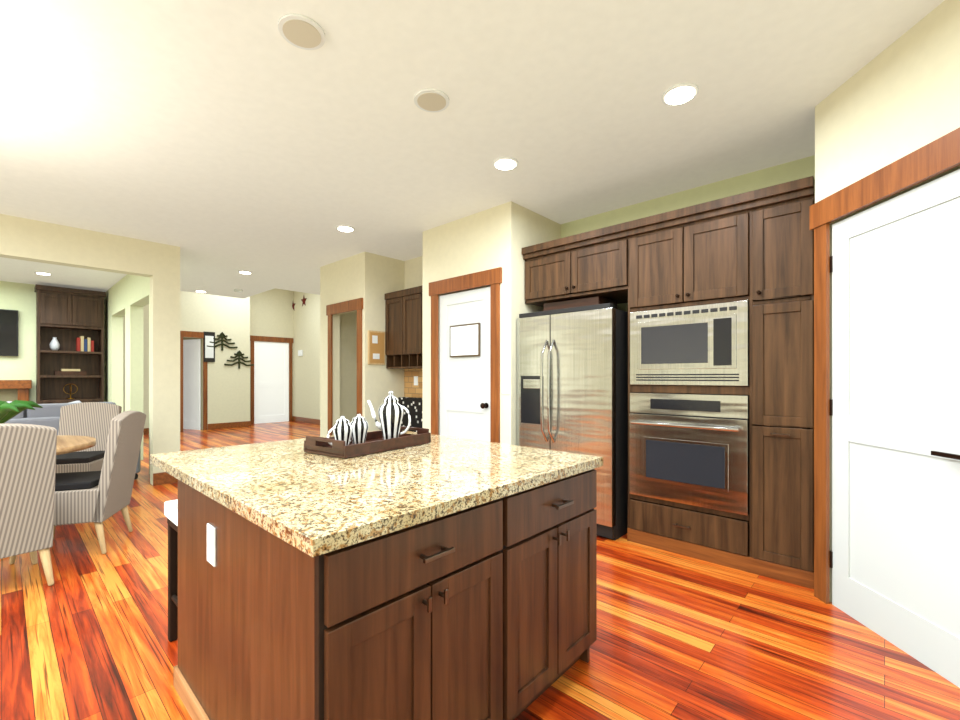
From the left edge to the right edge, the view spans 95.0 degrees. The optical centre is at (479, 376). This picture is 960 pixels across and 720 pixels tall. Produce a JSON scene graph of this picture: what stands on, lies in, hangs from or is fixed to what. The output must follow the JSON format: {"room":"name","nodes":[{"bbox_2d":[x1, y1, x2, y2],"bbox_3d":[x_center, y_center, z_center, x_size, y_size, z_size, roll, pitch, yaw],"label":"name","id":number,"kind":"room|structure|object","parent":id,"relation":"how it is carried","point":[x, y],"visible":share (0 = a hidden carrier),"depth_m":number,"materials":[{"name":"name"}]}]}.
{"room":"dining room and kitchen","nodes":[
{"label":"dining room and kitchen","id":0,"kind":"room"},
{"bbox_2d":[0,281,35,402],"bbox_3d":[-9.454,-0.155,5.616,0.120,2.850,7.470,0,0,43],"label":"wall","id":1,"kind":"structure","parent":0,"point":[21,297],"depth_m":7.42,"materials":[{"name":"paint"}]},
{"bbox_2d":[0,309,17,355],"bbox_3d":[-8.190,-0.730,6.845,0.058,0.760,1.390,0,0,43],"label":"wall-mounted tv","id":2,"kind":"object","parent":1,"relation":"attached to","point":[8,332],"visible":1,"depth_m":7.25,"materials":[{"name":"black"}]},
{"bbox_2d":[0,214,179,484],"bbox_3d":[-6.229,-0.155,2.651,0.160,2.850,7.470,0,0,43],"label":"wall","id":3,"kind":"structure","parent":0,"point":[25,239],"depth_m":5.15,"materials":[{"name":"paint"}]},
{"bbox_2d":[153,472,177,485],"bbox_3d":[-3.721,1.200,5.248,0.018,0.140,0.288,0,0,43],"label":"baseboard","id":4,"kind":"structure","parent":3,"relation":"attached to","point":[161,478],"depth_m":5.21,"materials":[{"name":"brown wood"}]},
{"bbox_2d":[104,274,149,473],"bbox_3d":[-5.364,-0.155,6.821,4.210,2.850,0.160,0,0,43],"label":"wall","id":5,"kind":"structure","parent":0,"point":[128,296],"depth_m":6.81,"materials":[{"name":"paint"}]},
{"bbox_2d":[123,291,250,429],"bbox_3d":[-6.918,-0.655,10.294,0.120,3.850,2.851,0,0,43],"label":"wall","id":6,"kind":"structure","parent":0,"point":[228,386],"depth_m":10.80,"materials":[{"name":"paint"}]},
{"bbox_2d":[143,428,148,434],"bbox_3d":[-7.397,1.200,9.671,0.018,0.140,1.285,0,0,43],"label":"baseboard","id":7,"kind":"structure","parent":6,"relation":"attached to","point":[146,430],"depth_m":9.70,"materials":[{"name":"brown wood"}]},
{"bbox_2d":[183,339,200,429],"bbox_3d":[-7.081,0.180,10.735,0.720,2.180,0.040,0,0,23],"label":"door","id":8,"kind":"structure","parent":6,"relation":"in","point":[192,384],"depth_m":10.68,"materials":[{"name":"white wood"}]},
{"bbox_2d":[180,331,207,430],"bbox_3d":[-6.752,0.100,10.364,0.028,2.340,0.638,0,0,43],"label":"door frame","id":9,"kind":"structure","parent":6,"relation":"attached to","point":[192,334],"depth_m":10.43,"materials":[{"name":"brown wood"}]},
{"bbox_2d":[204,332,253,368],"bbox_3d":[-6.222,-0.660,10.932,0.044,0.893,1.133,0,0,43],"label":"wall decor","id":10,"kind":"object","parent":6,"relation":"attached to","point":[209,345],"visible":0.98,"depth_m":10.68,"materials":[{"name":"black metal"}]},
{"bbox_2d":[208,421,250,429],"bbox_3d":[-6.220,1.200,10.951,0.018,0.140,0.977,0,0,43],"label":"baseboard","id":11,"kind":"structure","parent":6,"relation":"attached to","point":[245,423],"depth_m":10.93,"materials":[{"name":"brown wood"}]},
{"bbox_2d":[251,288,290,342],"bbox_3d":[-5.965,-0.655,12.217,0.120,3.850,1.509,0,0,43],"label":"wall","id":12,"kind":"structure","parent":0,"point":[268,313],"depth_m":12.28,"materials":[{"name":"paint"}]},
{"bbox_2d":[254,341,288,423],"bbox_3d":[-5.834,0.150,12.315,0.040,2.240,0.944,0,0,43],"label":"door","id":13,"kind":"structure","parent":12,"relation":"in","point":[271,381],"depth_m":12.30,"materials":[{"name":"white wood"}]},
{"bbox_2d":[250,335,292,423],"bbox_3d":[-5.802,0.075,12.285,0.028,2.390,1.183,0,0,43],"label":"door frame","id":14,"kind":"structure","parent":12,"relation":"attached to","point":[252,338],"depth_m":12.08,"materials":[{"name":"brown wood"}]},
{"bbox_2d":[291,291,319,419],"bbox_3d":[-2.972,-0.655,10.574,6.750,3.850,0.123,0,0,43],"label":"wall","id":15,"kind":"structure","parent":0,"point":[305,320],"depth_m":12.18,"materials":[{"name":"paint"}]},
{"bbox_2d":[298,350,302,355],"bbox_3d":[-5.055,-0.676,12.387,0.240,0.160,0.027,0,0,43],"label":"light switch","id":16,"kind":"object","parent":15,"relation":"attached to","point":[300,352],"depth_m":12.35,"materials":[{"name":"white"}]},
{"bbox_2d":[293,416,319,424],"bbox_3d":[-4.347,1.200,11.746,2.900,0.140,0.018,0,0,43],"label":"baseboard","id":17,"kind":"structure","parent":15,"relation":"attached to","point":[298,419],"depth_m":12.14,"materials":[{"name":"brown wood"}]},
{"bbox_2d":[320,266,323,435],"bbox_3d":[-0.255,-0.155,8.454,0.120,2.850,5.900,0,0,43],"label":"wall","id":18,"kind":"structure","parent":0,"point":[321,268],"depth_m":6.28,"materials":[{"name":"paint"}]},
{"bbox_2d":[376,254,403,430],"bbox_3d":[-1.244,-0.155,5.864,0.130,2.850,0.450,0,0,43],"label":"wall","id":19,"kind":"structure","parent":0,"point":[389,271],"depth_m":5.77,"materials":[{"name":"paint"}]},
{"bbox_2d":[368,330,384,364],"bbox_3d":[-1.327,-0.375,5.656,0.025,0.430,0.250,0,0,43],"label":"bulletin board","id":20,"kind":"object","parent":19,"relation":"attached to","point":[376,347],"visible":0.96,"depth_m":5.64,"materials":[{"name":"brown wood"}]},
{"bbox_2d":[404,257,419,288],"bbox_3d":[-0.577,-0.155,5.666,1.360,2.850,0.120,0,0,43],"label":"wall","id":21,"kind":"structure","parent":0,"point":[412,266],"depth_m":5.88,"materials":[{"name":"paint"}]},
{"bbox_2d":[385,285,422,368],"bbox_3d":[-0.730,-0.600,5.500,1.116,0.980,0.328,0,0,43],"label":"upper cabinet","id":22,"kind":"object","parent":21,"relation":"attached to","point":[404,329],"visible":0.58,"depth_m":5.50,"materials":[{"name":"brown wood"}]},
{"bbox_2d":[404,369,422,397],"bbox_3d":[-0.621,0.130,5.619,1.110,0.480,0.007,0,0,43],"label":"tile backsplash","id":23,"kind":"structure","parent":21,"relation":"attached to","point":[411,389],"depth_m":5.86,"materials":[{"name":"beige tile"}]},
{"bbox_2d":[414,376,417,384],"bbox_3d":[-0.846,0.050,5.817,0.080,0.120,0.007,0,0,43],"label":"switch plate","id":24,"kind":"object","parent":21,"relation":"attached to","point":[415,377],"depth_m":5.81,"materials":[{"name":"white plastic"}]},
{"bbox_2d":[324,201,518,444],"bbox_3d":[-0.912,-0.155,5.132,3.350,2.850,0.120,0,0,43],"label":"wall","id":25,"kind":"structure","parent":0,"point":[487,239],"depth_m":4.70,"materials":[{"name":"paint"}]},
{"bbox_2d":[326,298,362,435],"bbox_3d":[-1.812,0.135,5.859,0.890,2.270,0.028,0,0,43],"label":"door frame","id":26,"kind":"structure","parent":25,"relation":"attached to","point":[355,304],"depth_m":5.86,"materials":[{"name":"brown wood"}]},
{"bbox_2d":[440,287,489,441],"bbox_3d":[-0.166,0.210,4.355,0.730,2.120,0.114,0,0,43],"label":"hall door","id":27,"kind":"structure","parent":25,"relation":"in","point":[464,364],"depth_m":4.36,"materials":[{"name":"painted wood"},{"name":"metal"}]},
{"bbox_2d":[429,267,501,442],"bbox_3d":[-0.171,0.135,4.349,0.990,2.270,0.028,0,0,43],"label":"door frame","id":28,"kind":"structure","parent":25,"relation":"attached to","point":[492,277],"depth_m":4.15,"materials":[{"name":"brown wood"}]},
{"bbox_2d":[502,380,508,393],"bbox_3d":[0.233,0.090,3.991,0.080,0.120,0.006,0,0,43],"label":"switch plate","id":29,"kind":"object","parent":25,"relation":"attached to","point":[505,386],"depth_m":3.99,"materials":[{"name":"white plastic"}]},
{"bbox_2d":[0,0,944,298],"bbox_3d":[-2.665,-2.130,4.489,18.000,1.100,15.000,0,0,43],"label":"ceiling","id":30,"kind":"structure","parent":0,"point":[220,144],"depth_m":2.64,"materials":[{"name":"paint"}]},
{"bbox_2d":[35,272,51,274],"bbox_3d":[-6.636,-1.572,6.686,0.186,0.016,0.186,0,0,43],"label":"recessed light","id":31,"kind":"object","parent":30,"relation":"in","point":[43,273],"visible":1,"depth_m":6.65,"materials":[{"name":"white"}]},
{"bbox_2d":[238,270,251,273],"bbox_3d":[-3.533,-1.572,6.618,0.186,0.016,0.186,0,0,43],"label":"recessed light","id":32,"kind":"object","parent":30,"relation":"in","point":[244,272],"visible":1,"depth_m":6.58,"materials":[{"name":"white"}]},
{"bbox_2d":[278,13,324,49],"bbox_3d":[-0.813,-1.573,2.011,0.200,0.015,0.200,0,0,43],"label":"ceiling speaker","id":33,"kind":"object","parent":30,"relation":"attached to","point":[300,31],"visible":0.98,"depth_m":2.00,"materials":[{"name":"white plastic"}]},
{"bbox_2d":[336,225,354,231],"bbox_3d":[-1.427,-1.572,4.668,0.186,0.016,0.186,0,0,43],"label":"recessed light","id":34,"kind":"object","parent":30,"relation":"in","point":[344,228],"visible":1,"depth_m":4.63,"materials":[{"name":"white"}]},
{"bbox_2d":[414,88,448,111],"bbox_3d":[-0.275,-1.573,2.508,0.200,0.015,0.200,0,0,43],"label":"ceiling speaker","id":35,"kind":"object","parent":30,"relation":"attached to","point":[431,100],"visible":0.92,"depth_m":2.49,"materials":[{"name":"white plastic"}]},
{"bbox_2d":[493,157,517,170],"bbox_3d":[0.189,-1.572,3.249,0.186,0.016,0.186,0,0,43],"label":"recessed light","id":36,"kind":"object","parent":30,"relation":"in","point":[505,163],"visible":0.96,"depth_m":3.22,"materials":[{"name":"white"}]},
{"bbox_2d":[662,82,698,105],"bbox_3d":[1.115,-1.572,2.453,0.186,0.016,0.186,0,0,43],"label":"recessed light","id":37,"kind":"object","parent":30,"relation":"in","point":[679,94],"visible":0.92,"depth_m":2.44,"materials":[{"name":"white"}]},
{"bbox_2d":[0,421,959,719],"bbox_3d":[-2.665,1.320,4.489,18.000,0.100,15.000,0,0,43],"label":"floor","id":38,"kind":"structure","parent":0,"point":[84,637],"depth_m":2.09,"materials":[{"name":"brown wood"}]},
{"bbox_2d":[0,380,31,401],"bbox_3d":[-8.144,0.660,6.769,0.240,1.220,1.740,0,0,43],"label":"fireplace","id":39,"kind":"object","parent":38,"relation":"on","point":[12,390],"visible":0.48,"depth_m":7.24,"materials":[{"name":"brown wood"}]},
{"bbox_2d":[0,423,56,585],"bbox_3d":[-2.922,0.766,2.614,0.640,1.010,0.506,0,0,37],"label":"dining chair","id":40,"kind":"object","parent":38,"relation":"on","point":[27,472],"visible":1,"depth_m":2.56,"materials":[{"name":"fabric"},{"name":"wood"}]},
{"bbox_2d":[34,284,105,403],"bbox_3d":[-7.173,-0.129,7.717,0.388,2.803,0.890,0,0,43],"label":"bookcase","id":41,"kind":"object","parent":38,"relation":"on","point":[66,317],"visible":0.71,"depth_m":7.71,"materials":[{"name":"brown wood"}]},
{"bbox_2d":[49,336,93,398],"bbox_3d":[-7.173,-0.166,7.734,0.210,1.110,0.565,0,0,43],"label":"decor","id":42,"kind":"object","parent":41,"relation":"in","point":[83,344],"visible":0.94,"depth_m":7.73,"materials":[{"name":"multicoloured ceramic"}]},
{"bbox_2d":[4,401,140,478],"bbox_3d":[-5.482,0.770,4.749,0.981,1.000,2.830,0,0,43],"label":"sofa","id":43,"kind":"object","parent":38,"relation":"on","point":[47,415],"visible":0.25,"depth_m":4.91,"materials":[{"name":"grey fabric"}]},
{"bbox_2d":[56,435,95,454],"bbox_3d":[-3.651,0.890,3.195,1.300,0.760,1.300,0,0,43],"label":"dining table","id":44,"kind":"object","parent":38,"relation":"on","point":[68,444],"visible":0.33,"depth_m":3.43,"materials":[{"name":"brown wood"}]},
{"bbox_2d":[0,400,42,423],"bbox_3d":[-3.613,0.343,3.126,0.780,0.331,0.730,0,0,43],"label":"potted plant","id":45,"kind":"object","parent":44,"relation":"on","point":[9,411],"visible":0.92,"depth_m":3.22,"materials":[{"name":"green plant"}]},
{"bbox_2d":[9,411,145,563],"bbox_3d":[-2.976,0.766,3.312,0.640,1.010,0.506,0,0,-20],"label":"dining chair","id":46,"kind":"object","parent":38,"relation":"on","point":[97,498],"visible":0.79,"depth_m":3.18,"materials":[{"name":"fabric"},{"name":"wood"}]},
{"bbox_2d":[56,402,121,472],"bbox_3d":[-3.955,0.766,4.316,0.506,1.010,0.640,0,0,-18],"label":"dining chair","id":47,"kind":"object","parent":38,"relation":"on","point":[91,419],"visible":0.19,"depth_m":4.50,"materials":[{"name":"fabric"},{"name":"wood"}]},
{"bbox_2d":[164,499,177,641],"bbox_3d":[-1.286,0.935,2.133,0.340,0.670,0.340,0,0,43],"label":"stool","id":48,"kind":"object","parent":38,"relation":"on","point":[171,510],"visible":0.27,"depth_m":2.11,"materials":[{"name":"black"}]},
{"bbox_2d":[173,462,602,719],"bbox_3d":[-0.352,0.832,1.866,1.260,0.877,1.314,0,0,43],"label":"kitchen island","id":49,"kind":"object","parent":38,"relation":"on","point":[439,577],"depth_m":1.33,"materials":[{"name":"brown wood"}]},
{"bbox_2d":[150,430,602,557],"bbox_3d":[-0.483,0.374,1.986,1.560,0.040,1.350,0,0,43],"label":"island countertop","id":50,"kind":"structure","parent":49,"relation":"on","point":[309,502],"depth_m":1.53,"materials":[{"name":"beige stone"}]},
{"bbox_2d":[303,426,430,458],"bbox_3d":[-0.546,0.314,2.214,0.305,0.078,0.566,0,0,35],"label":"tray","id":51,"kind":"object","parent":50,"relation":"on","point":[375,442],"visible":0.81,"depth_m":2.06,"materials":[{"name":"brown wood"}]},
{"bbox_2d":[327,416,352,445],"bbox_3d":[-0.666,0.262,2.077,0.092,0.155,0.136,0,0,33],"label":"teapot","id":52,"kind":"object","parent":51,"relation":"on","point":[342,429],"visible":0.75,"depth_m":2.06,"materials":[{"name":"white ceramic"}]},
{"bbox_2d":[350,414,367,443],"bbox_3d":[-0.627,0.262,2.204,0.136,0.155,0.092,0,0,-37],"label":"jar","id":53,"kind":"object","parent":51,"relation":"on","point":[359,423],"visible":0.69,"depth_m":2.19,"materials":[{"name":"white ceramic"}]},
{"bbox_2d":[367,391,410,439],"bbox_3d":[-0.483,0.206,2.337,0.233,0.266,0.132,0,0,0],"label":"teapot","id":54,"kind":"object","parent":51,"relation":"on","point":[390,411],"visible":0.92,"depth_m":2.30,"materials":[{"name":"white ceramic"}]},
{"bbox_2d":[398,397,422,431],"bbox_3d":[-0.816,0.770,5.407,1.080,1.000,0.555,0,0,43],"label":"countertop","id":55,"kind":"structure","parent":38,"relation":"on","point":[413,406],"depth_m":5.67,"materials":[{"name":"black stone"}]},
{"bbox_2d":[517,303,627,539],"bbox_3d":[0.890,0.350,3.915,0.920,1.840,0.832,0,0,43],"label":"fridge","id":56,"kind":"object","parent":38,"relation":"on","point":[572,380],"visible":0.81,"depth_m":3.55,"materials":[{"name":"silver metal"}]},
{"bbox_2d":[544,296,616,310],"bbox_3d":[0.899,-0.622,3.969,0.556,0.100,0.346,0,0,43],"label":"basket","id":57,"kind":"object","parent":56,"relation":"on","point":[575,303],"visible":0.46,"depth_m":3.82,"materials":[{"name":"brown wood"}]},
{"bbox_2d":[522,176,814,588],"bbox_3d":[1.397,0.042,3.569,2.161,2.463,0.661,0,0,43],"label":"tall cabinet","id":58,"kind":"object","parent":38,"relation":"on","point":[755,248],"visible":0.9,"depth_m":2.87,"materials":[{"name":"brown wood"}]},
{"bbox_2d":[629,393,748,514],"bbox_3d":[1.614,0.510,3.306,0.792,0.776,0.648,0,0,43],"label":"built-in oven","id":59,"kind":"object","parent":58,"relation":"in","point":[691,449],"visible":0.96,"depth_m":3.08,"materials":[{"name":"silver metal"}]},
{"bbox_2d":[630,300,748,385],"bbox_3d":[1.590,-0.220,3.280,0.792,0.556,0.458,0,0,43],"label":"built-in microwave","id":60,"kind":"object","parent":58,"relation":"in","point":[707,344],"visible":1,"depth_m":3.08,"materials":[{"name":"silver metal"}]},
{"bbox_2d":[519,205,562,313],"bbox_3d":[0.551,-0.155,4.337,0.120,2.850,0.690,0,0,43],"label":"wall","id":61,"kind":"structure","parent":0,"point":[535,228],"depth_m":4.17,"materials":[{"name":"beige paint"}]},
{"bbox_2d":[563,155,814,311],"bbox_3d":[2.219,-0.155,3.366,3.890,2.850,0.120,0,0,43],"label":"wall","id":62,"kind":"structure","parent":0,"point":[804,167],"depth_m":3.66,"materials":[{"name":"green paint"}]},
{"bbox_2d":[815,0,959,601],"bbox_3d":[2.007,-0.155,1.573,0.120,2.850,2.000,0,0,1],"label":"wall","id":63,"kind":"structure","parent":0,"point":[898,99],"depth_m":2.09,"materials":[{"name":"paint"}]},
{"bbox_2d":[809,127,959,603],"bbox_3d":[1.939,0.135,2.064,0.709,2.270,0.785,0,0,43],"label":"door frame","id":64,"kind":"structure","parent":63,"relation":"attached to","point":[940,155],"depth_m":2.46,"materials":[{"name":"brown wood"}]},
{"bbox_2d":[830,169,959,687],"bbox_3d":[1.977,0.210,2.068,0.573,2.120,0.614,0,0,43],"label":"pantry door","id":65,"kind":"structure","parent":63,"relation":"in","point":[895,415],"depth_m":2.06,"materials":[{"name":"white wood"}]}
]}

